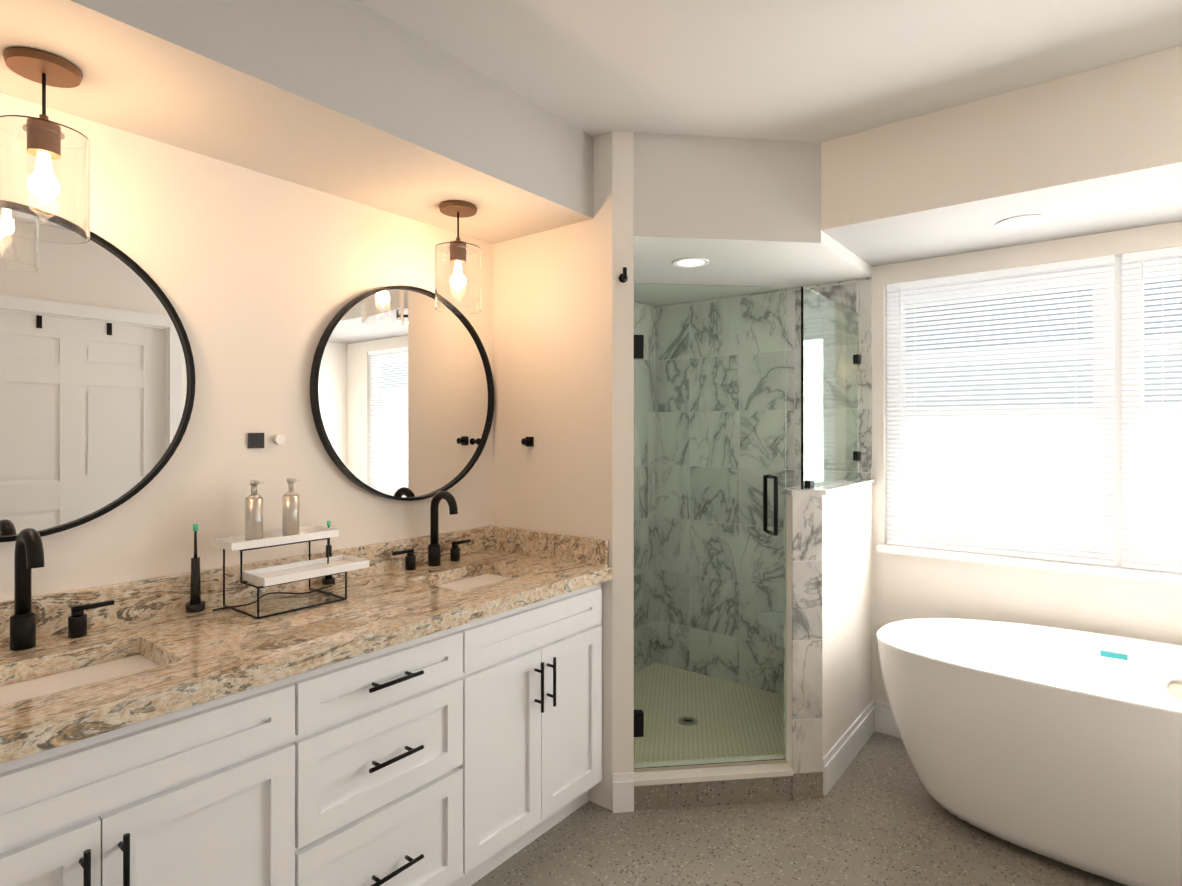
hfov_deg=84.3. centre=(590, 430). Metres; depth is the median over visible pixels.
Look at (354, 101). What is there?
soffit
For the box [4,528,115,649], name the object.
faucet
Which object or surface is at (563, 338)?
wall
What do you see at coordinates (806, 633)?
end tile
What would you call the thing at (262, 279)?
wall
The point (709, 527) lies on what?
glass
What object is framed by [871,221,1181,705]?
wall
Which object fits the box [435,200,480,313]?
pendant light
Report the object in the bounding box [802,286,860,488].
glass
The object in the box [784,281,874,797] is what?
wall
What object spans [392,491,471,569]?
faucet
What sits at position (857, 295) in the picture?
wall tile
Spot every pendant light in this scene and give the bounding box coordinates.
[0,47,89,243]
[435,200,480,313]
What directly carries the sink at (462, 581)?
in the countertop
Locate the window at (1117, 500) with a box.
[886,255,1181,567]
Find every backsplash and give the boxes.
[0,526,491,645]
[492,526,607,565]
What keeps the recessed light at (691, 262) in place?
attached to the soffit at (740, 212)
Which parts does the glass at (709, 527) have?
glass door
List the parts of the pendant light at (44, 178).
cord, lamp shade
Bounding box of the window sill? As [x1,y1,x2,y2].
[877,544,1181,584]
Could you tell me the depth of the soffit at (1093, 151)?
2.22 m
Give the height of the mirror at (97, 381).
0.810 m
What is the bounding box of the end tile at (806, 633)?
[792,495,821,773]
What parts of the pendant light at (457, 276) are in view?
lamp shade, cord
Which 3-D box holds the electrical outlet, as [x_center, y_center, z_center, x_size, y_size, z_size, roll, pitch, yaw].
[-1.043,0.031,2.035,0.009,0.048,0.048,0,0,38]
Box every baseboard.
[612,772,633,812]
[822,700,874,795]
[875,701,900,737]
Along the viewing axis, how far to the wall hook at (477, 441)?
2.71 m
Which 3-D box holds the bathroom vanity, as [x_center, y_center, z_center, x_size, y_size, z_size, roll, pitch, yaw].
[-0.768,0.987,1.864,0.650,0.863,1.947,0,0,38]
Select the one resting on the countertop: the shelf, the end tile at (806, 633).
the shelf
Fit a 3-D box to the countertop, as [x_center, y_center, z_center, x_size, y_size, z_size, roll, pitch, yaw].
[-0.773,0.532,1.868,0.638,0.045,1.947,0,0,38]
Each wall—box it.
[0,93,492,601]
[493,131,633,810]
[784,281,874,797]
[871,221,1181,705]
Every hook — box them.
[474,438,480,444]
[521,437,533,446]
[619,267,627,282]
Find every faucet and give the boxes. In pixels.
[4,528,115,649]
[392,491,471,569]
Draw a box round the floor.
[471,732,1126,885]
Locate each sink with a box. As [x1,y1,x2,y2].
[0,646,187,725]
[432,570,515,589]
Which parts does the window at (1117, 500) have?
glass, glass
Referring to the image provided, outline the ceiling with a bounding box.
[356,0,1181,142]
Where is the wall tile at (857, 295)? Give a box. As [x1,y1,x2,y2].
[843,278,871,478]
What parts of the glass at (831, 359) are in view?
glass panel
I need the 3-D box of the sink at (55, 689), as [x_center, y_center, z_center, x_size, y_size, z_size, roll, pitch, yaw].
[-1.129,0.614,1.386,0.315,0.142,0.419,0,0,38]
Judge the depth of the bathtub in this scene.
2.12 m
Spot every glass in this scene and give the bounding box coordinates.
[634,283,801,771]
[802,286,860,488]
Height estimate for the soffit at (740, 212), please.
0.390 m
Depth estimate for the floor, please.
2.23 m
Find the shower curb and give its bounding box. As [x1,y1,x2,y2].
[634,763,822,810]
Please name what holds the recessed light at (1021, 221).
in the soffit at (1093, 151)
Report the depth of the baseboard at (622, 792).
2.43 m
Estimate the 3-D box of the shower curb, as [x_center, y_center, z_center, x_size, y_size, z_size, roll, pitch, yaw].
[0.522,1.363,2.543,0.742,0.115,0.131,0,0,-7]
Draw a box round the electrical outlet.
[248,433,263,447]
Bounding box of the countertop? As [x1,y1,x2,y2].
[0,550,611,693]
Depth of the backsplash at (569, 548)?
2.59 m
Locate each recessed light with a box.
[673,257,708,267]
[996,215,1045,228]
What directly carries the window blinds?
attached to the window at (1117, 500)
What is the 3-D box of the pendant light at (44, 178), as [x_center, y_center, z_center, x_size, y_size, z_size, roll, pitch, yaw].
[-1.209,-0.623,1.444,0.162,0.374,0.162,0,0,38]
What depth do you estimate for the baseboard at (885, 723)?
3.06 m
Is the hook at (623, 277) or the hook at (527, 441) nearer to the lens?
the hook at (623, 277)
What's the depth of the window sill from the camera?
2.67 m
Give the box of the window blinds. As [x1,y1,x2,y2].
[887,246,1181,572]
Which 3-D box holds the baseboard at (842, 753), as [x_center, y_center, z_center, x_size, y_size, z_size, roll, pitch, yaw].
[1.125,1.350,2.822,0.014,0.140,0.708,0,0,38]
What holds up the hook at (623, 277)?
attached to the wall at (563, 338)
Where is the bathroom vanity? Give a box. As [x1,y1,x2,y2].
[0,578,611,885]
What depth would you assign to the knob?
2.08 m
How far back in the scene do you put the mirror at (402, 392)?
2.44 m
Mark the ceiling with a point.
(819, 71)
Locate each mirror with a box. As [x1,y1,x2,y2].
[0,231,195,541]
[310,285,493,500]
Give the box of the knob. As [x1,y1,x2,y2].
[273,434,285,443]
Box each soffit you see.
[0,0,592,243]
[634,132,871,288]
[821,45,1181,266]
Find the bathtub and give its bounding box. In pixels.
[876,618,1181,885]

